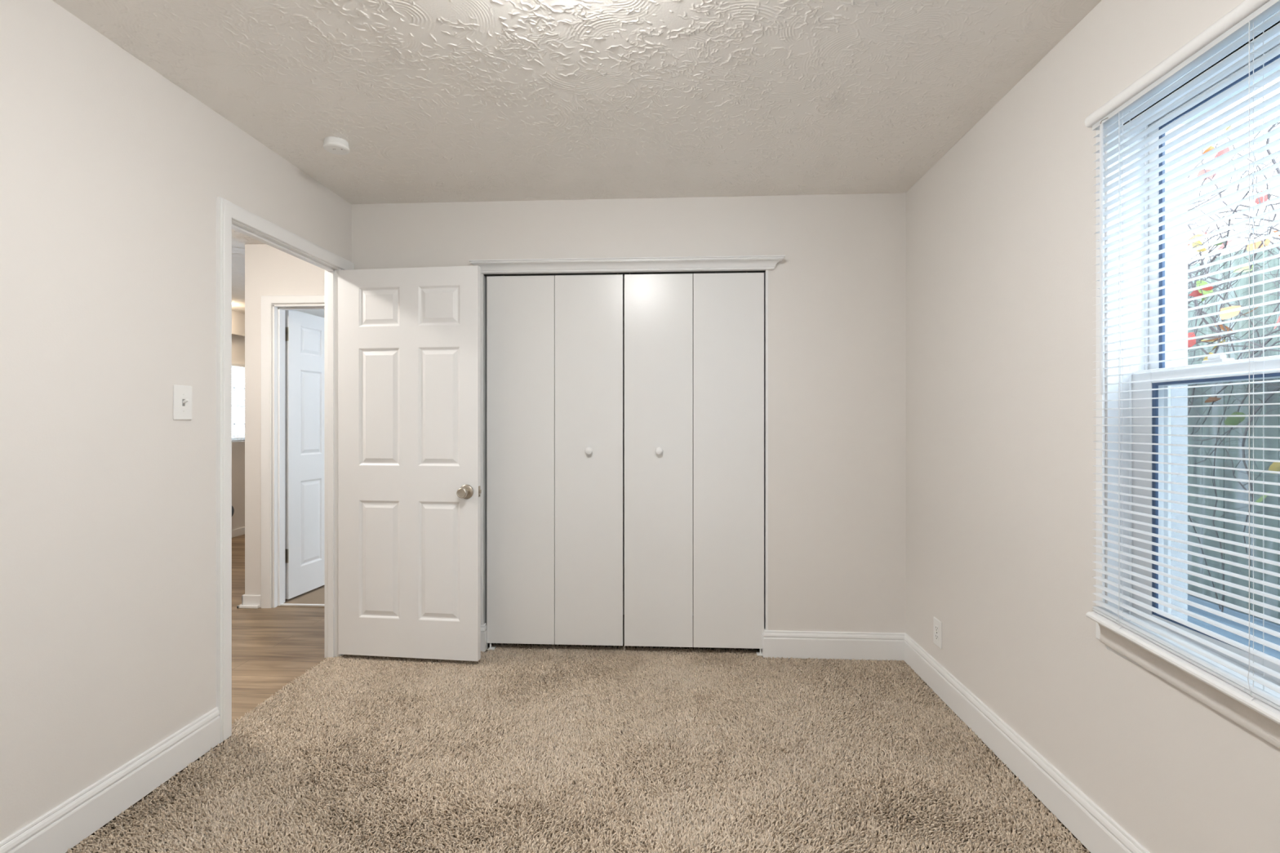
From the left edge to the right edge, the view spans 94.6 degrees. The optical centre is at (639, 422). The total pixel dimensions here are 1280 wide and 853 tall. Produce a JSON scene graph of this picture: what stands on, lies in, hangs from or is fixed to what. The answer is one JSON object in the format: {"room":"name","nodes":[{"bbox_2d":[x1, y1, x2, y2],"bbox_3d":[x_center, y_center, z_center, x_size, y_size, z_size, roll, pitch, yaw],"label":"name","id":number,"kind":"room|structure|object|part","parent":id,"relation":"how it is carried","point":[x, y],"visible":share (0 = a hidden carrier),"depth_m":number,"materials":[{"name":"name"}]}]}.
{"room":"empty bedroom","nodes":[
{"label":"empty bedroom","id":0,"kind":"room"},
{"bbox_2d":[0,0,351,841],"bbox_3d":[-1.721,0.028,1.479,0.075,2.460,3.550,0,0,3],"label":"wall","id":1,"kind":"structure","parent":0,"point":[113,174],"depth_m":1.84,"materials":[{"name":"white paint"}]},
{"bbox_2d":[0,706,220,852],"bbox_3d":[-1.699,1.171,1.045,0.016,0.139,2.484,0,0,3],"label":"baseboard","id":2,"kind":"structure","parent":1,"relation":"attached to","point":[71,822],"depth_m":1.85,"materials":[{"name":"white paint"}]},
{"bbox_2d":[173,384,191,419],"bbox_3d":[-1.638,-0.072,2.125,0.024,0.124,0.079,0,0,3],"label":"light switch","id":3,"kind":"object","parent":1,"relation":"attached to","point":[182,394],"visible":1,"depth_m":2.12,"materials":[{"name":"white plastic"}]},
{"bbox_2d":[216,196,354,743],"bbox_3d":[-1.643,0.187,2.767,0.094,2.129,0.962,0,0,3],"label":"door frame","id":4,"kind":"structure","parent":1,"relation":"attached to","point":[224,220],"depth_m":2.34,"materials":[{"name":"white paint"}]},
{"bbox_2d":[337,265,481,661],"bbox_3d":[-1.202,0.208,3.070,0.781,2.016,0.165,0,0,7],"label":"door","id":5,"kind":"structure","parent":1,"relation":"in","point":[409,339],"depth_m":3.05,"materials":[{"name":"white paint"}]},
{"bbox_3d":[-0.889,0.353,2.978,0.052,0.052,0.059,0,0,7],"label":"knob","id":6,"kind":"part","parent":5,"relation":"part of","materials":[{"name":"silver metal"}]},
{"bbox_2d":[231,334,244,529],"bbox_3d":[-4.582,0.028,4.364,0.100,2.460,6.700,0,0,3],"label":"wall","id":7,"kind":"structure","parent":0,"point":[237,342],"depth_m":6.50,"materials":[{"name":"white paint"}]},
{"bbox_2d":[231,310,244,337],"bbox_3d":[-4.380,-1.077,6.606,0.060,0.250,2.000,0,0,3],"label":"soffit","id":8,"kind":"structure","parent":7,"relation":"attached to","point":[237,317],"depth_m":6.42,"materials":[{"name":"white paint"}]},
{"bbox_2d":[231,365,244,441],"bbox_3d":[-4.470,-0.217,6.511,0.070,0.850,0.600,0,0,3],"label":"window","id":9,"kind":"structure","parent":7,"relation":"in","point":[232,366],"depth_m":6.51,"materials":[{"name":"white plastic"}]},
{"bbox_2d":[231,363,244,440],"bbox_3d":[-4.396,-0.220,6.507,0.030,0.844,0.600,0,0,3],"label":"window blind","id":10,"kind":"object","parent":9,"relation":"attached to","point":[233,364],"visible":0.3,"depth_m":6.46,"materials":[{"name":"white plastic"}]},
{"bbox_2d":[231,526,244,537],"bbox_3d":[-4.524,1.205,4.360,0.015,0.083,6.500,0,0,3],"label":"baseboard","id":11,"kind":"structure","parent":7,"relation":"attached to","point":[239,531],"depth_m":6.48,"materials":[{"name":"white paint"}]},
{"bbox_2d":[296,309,324,317],"bbox_3d":[-2.515,0.028,5.841,0.100,2.460,3.525,0,0,3],"label":"wall","id":12,"kind":"structure","parent":0,"point":[321,313],"depth_m":4.62,"materials":[{"name":"white paint"}]},
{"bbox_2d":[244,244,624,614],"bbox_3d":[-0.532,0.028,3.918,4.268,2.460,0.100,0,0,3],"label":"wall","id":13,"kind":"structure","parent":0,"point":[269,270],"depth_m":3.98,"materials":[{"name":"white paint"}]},
{"bbox_2d":[236,594,261,608],"bbox_3d":[-2.609,1.204,4.264,0.151,0.085,0.634,0,0,3],"label":"baseboard","id":14,"kind":"structure","parent":13,"relation":"attached to","point":[248,602],"depth_m":3.97,"materials":[{"name":"white paint"}]},
{"bbox_2d":[261,294,324,608],"bbox_3d":[-2.083,0.196,3.996,0.928,2.100,0.125,0,0,3],"label":"door frame","id":15,"kind":"structure","parent":13,"relation":"attached to","point":[267,301],"depth_m":3.97,"materials":[{"name":"white paint"}]},
{"bbox_2d":[284,310,324,599],"bbox_3d":[-2.406,0.218,4.470,0.052,2.016,0.775,0,0,9],"label":"door","id":16,"kind":"structure","parent":13,"relation":"in","point":[304,333],"depth_m":4.25,"materials":[{"name":"white paint"}]},
{"bbox_2d":[52,0,1101,313],"bbox_3d":[-1.541,-1.230,3.623,6.252,0.064,7.850,0,0,3],"label":"ceiling","id":17,"kind":"structure","parent":0,"point":[431,100],"depth_m":2.10,"materials":[{"name":"white paint"}]},
{"bbox_2d":[323,136,350,155],"bbox_3d":[-1.298,-1.184,2.525,0.103,0.040,0.103,0,0,3],"label":"smoke detector","id":18,"kind":"object","parent":17,"relation":"attached to","point":[333,144],"visible":1,"depth_m":2.50,"materials":[{"name":"white plastic"}]},
{"bbox_2d":[66,534,1090,852],"bbox_3d":[-1.541,1.290,3.623,6.252,0.096,7.850,0,0,3],"label":"floor","id":19,"kind":"structure","parent":0,"point":[271,647],"depth_m":3.17,"materials":[{"name":"wood"}]},
{"bbox_2d":[280,603,324,606],"bbox_3d":[-2.082,1.241,3.998,0.744,0.013,0.020,0,0,3],"label":"threshold","id":20,"kind":"object","parent":19,"relation":"on","point":[282,604],"visible":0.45,"depth_m":4.00,"materials":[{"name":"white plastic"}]},
{"bbox_2d":[66,643,1088,852],"bbox_3d":[-0.220,1.241,1.499,3.062,0.021,3.567,0,0,3],"label":"carpet","id":21,"kind":"object","parent":19,"relation":"on","point":[350,677],"visible":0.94,"depth_m":2.12,"materials":[{"name":"beige carpet"}]},
{"bbox_2d":[351,192,906,661],"bbox_3d":[-0.049,0.028,3.216,3.227,2.460,0.100,0,0,3],"label":"wall","id":22,"kind":"structure","parent":0,"point":[837,296],"depth_m":3.12,"materials":[{"name":"white paint"}]},
{"bbox_2d":[480,622,488,652],"bbox_3d":[-1.212,1.171,3.238,0.750,0.139,0.050,0,0,3],"label":"baseboard","id":23,"kind":"structure","parent":22,"relation":"attached to","point":[484,646],"depth_m":3.20,"materials":[{"name":"white paint"}]},
{"bbox_2d":[486,273,623,650],"bbox_3d":[-0.464,0.214,3.198,0.745,2.046,0.065,0,0,3],"label":"door","id":24,"kind":"structure","parent":22,"relation":"in","point":[555,344],"depth_m":3.20,"materials":[{"name":"white paint"}]},
{"bbox_3d":[-0.649,0.203,3.226,0.372,2.002,0.030,0,0,3],"label":"panel","id":25,"kind":"part","parent":24,"relation":"part of","materials":[{"name":"white paint"}]},
{"bbox_3d":[-0.274,0.152,3.173,0.039,0.039,0.035,0,0,3],"label":"knob","id":26,"kind":"part","parent":24,"relation":"part of","materials":[{"name":"white paint"}]},
{"bbox_3d":[-0.276,0.203,3.206,0.370,2.002,0.030,0,0,3],"label":"panel","id":27,"kind":"part","parent":24,"relation":"part of","materials":[{"name":"white paint"}]},
{"bbox_2d":[480,270,768,645],"bbox_3d":[-0.091,0.215,3.218,1.546,2.072,0.102,0,0,3],"label":"trim","id":28,"kind":"structure","parent":22,"relation":"attached to","point":[483,278],"depth_m":3.21,"materials":[{"name":"white paint"}]},
{"bbox_2d":[484,270,765,275],"bbox_3d":[-0.092,-0.807,3.194,1.522,0.004,0.018,0,0,3],"label":"trim","id":29,"kind":"structure","parent":22,"relation":"attached to","point":[705,272],"depth_m":3.19,"materials":[{"name":"grey"}]},
{"bbox_2d":[468,254,785,274],"bbox_3d":[-0.078,-0.838,3.135,1.670,0.060,0.066,0,0,3],"label":"trim","id":30,"kind":"structure","parent":22,"relation":"attached to","point":[726,262],"depth_m":3.13,"materials":[{"name":"white paint"}]},
{"bbox_2d":[624,271,764,656],"bbox_3d":[0.287,0.214,3.158,0.746,2.046,0.065,0,0,3],"label":"door","id":31,"kind":"structure","parent":22,"relation":"in","point":[694,343],"depth_m":3.16,"materials":[{"name":"white paint"}]},
{"bbox_3d":[0.100,0.203,3.185,0.369,2.002,0.030,0,0,3],"label":"panel","id":32,"kind":"part","parent":31,"relation":"part of","materials":[{"name":"white paint"}]},
{"bbox_3d":[0.102,0.152,3.152,0.039,0.039,0.035,0,0,3],"label":"knob","id":33,"kind":"part","parent":31,"relation":"part of","materials":[{"name":"white paint"}]},
{"bbox_3d":[0.473,0.203,3.165,0.375,2.002,0.030,0,0,3],"label":"panel","id":34,"kind":"part","parent":31,"relation":"part of","materials":[{"name":"white paint"}]},
{"bbox_2d":[761,628,905,660],"bbox_3d":[1.021,1.171,3.117,0.741,0.139,0.050,0,0,3],"label":"baseboard","id":35,"kind":"structure","parent":22,"relation":"attached to","point":[784,644],"depth_m":3.09,"materials":[{"name":"white paint"}]},
{"bbox_2d":[906,0,1279,852],"bbox_3d":[1.379,0.028,1.311,0.170,2.460,3.550,0,0,3],"label":"wall","id":36,"kind":"structure","parent":0,"point":[1001,276],"depth_m":1.94,"materials":[{"name":"white paint"}]},
{"bbox_2d":[933,617,942,648],"bbox_3d":[1.366,0.966,2.712,0.008,0.122,0.079,0,0,3],"label":"power outlet","id":37,"kind":"object","parent":36,"relation":"attached to","point":[937,624],"visible":1,"depth_m":2.70,"materials":[{"name":"white plastic"}]},
{"bbox_2d":[934,624,938,632],"bbox_3d":[1.364,0.946,2.712,0.004,0.028,0.033,0,0,3],"label":"socket","id":38,"kind":"object","parent":37,"relation":"attached to","point":[936,626],"depth_m":2.71,"materials":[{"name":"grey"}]},
{"bbox_2d":[934,633,938,640],"bbox_3d":[1.364,0.985,2.712,0.004,0.028,0.033,0,0,3],"label":"socket","id":39,"kind":"object","parent":37,"relation":"attached to","point":[936,635],"depth_m":2.71,"materials":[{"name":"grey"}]},
{"bbox_2d":[903,633,1149,852],"bbox_3d":[1.289,1.171,1.366,0.016,0.139,3.450,0,0,3],"label":"baseboard","id":40,"kind":"structure","parent":36,"relation":"attached to","point":[1095,830],"depth_m":2.00,"materials":[{"name":"white paint"}]},
{"bbox_2d":[1084,0,1279,749],"bbox_3d":[1.356,-0.093,1.169,0.251,1.554,1.038,0,0,3],"label":"window","id":41,"kind":"structure","parent":36,"relation":"in","point":[1268,364],"depth_m":1.62,"materials":[{"name":"white plastic"}]},
{"bbox_3d":[1.283,-0.109,1.196,0.009,1.455,0.992,0,0,3],"label":"casing","id":42,"kind":"part","parent":41,"relation":"part of","materials":[{"name":"white paint"}]},
{"bbox_2d":[1092,0,1279,711],"bbox_3d":[1.249,-0.119,1.200,0.049,1.429,0.918,0,0,3],"label":"window blind","id":43,"kind":"object","parent":41,"relation":"attached to","point":[1269,8],"visible":1,"depth_m":1.35,"materials":[{"name":"white plastic"}]},
{"bbox_3d":[1.261,-0.135,1.554,0.015,1.372,0.037,0,0,43],"label":"lift cord","id":44,"kind":"part","parent":43,"relation":"part of","materials":[{"name":"white fabric"}]},
{"bbox_3d":[1.278,-0.144,1.557,0.029,1.354,0.008,0,0,3],"label":"ladder cord","id":45,"kind":"part","parent":43,"relation":"part of","materials":[{"name":"white fabric"}]},
{"bbox_3d":[1.258,0.554,1.200,0.026,0.064,0.916,0,0,3],"label":"rail","id":46,"kind":"part","parent":43,"relation":"part of","materials":[{"name":"white plastic"}]},
{"bbox_3d":[1.242,-0.124,1.203,0.015,1.394,0.037,0,0,43],"label":"lift cord","id":47,"kind":"part","parent":43,"relation":"part of","materials":[{"name":"white fabric"}]},
{"bbox_3d":[1.259,-0.133,1.206,0.029,1.376,0.008,0,0,3],"label":"ladder cord","id":48,"kind":"part","parent":43,"relation":"part of","materials":[{"name":"white fabric"}]},
{"bbox_3d":[1.371,0.225,1.192,0.034,0.736,0.927,0,0,3],"label":"sash","id":49,"kind":"part","parent":41,"relation":"part of","materials":[{"name":"white plastic"}]},
{"bbox_3d":[1.412,-0.465,1.189,0.033,0.730,0.927,0,0,3],"label":"sash","id":50,"kind":"part","parent":41,"relation":"part of","materials":[{"name":"white plastic"}]},
{"bbox_2d":[1085,611,1279,724],"bbox_3d":[1.287,0.571,1.144,0.127,0.083,1.023,0,0,3],"label":"window sill","id":51,"kind":"structure","parent":36,"relation":"attached to","point":[1260,707],"depth_m":1.35,"materials":[{"name":"white paint"}]},
{"label":"outside","id":52,"kind":"structure","parent":0,"visible":0},
{"bbox_2d":[1187,594,1279,659],"bbox_3d":[2.643,1.023,3.020,2.109,0.051,8.400,0,0,3],"label":"boards","id":53,"kind":"object","parent":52,"point":[1268,624],"visible":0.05,"depth_m":2.91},
{"bbox_2d":[1187,237,1279,625],"bbox_3d":[3.230,0.023,3.039,0.151,1.950,8.100,0,0,3],"label":"wooden fence","id":54,"kind":"object","parent":53,"relation":"on","point":[1216,411],"visible":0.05,"depth_m":3.12,"materials":[{"name":"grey wood"}]},
{"bbox_2d":[1187,100,1279,612],"bbox_3d":[2.885,-0.213,3.212,0.551,2.387,6.721,0,0,3],"label":"tree","id":55,"kind":"object","parent":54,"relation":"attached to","point":[1274,466],"visible":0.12,"depth_m":2.80,"materials":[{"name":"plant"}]}
]}

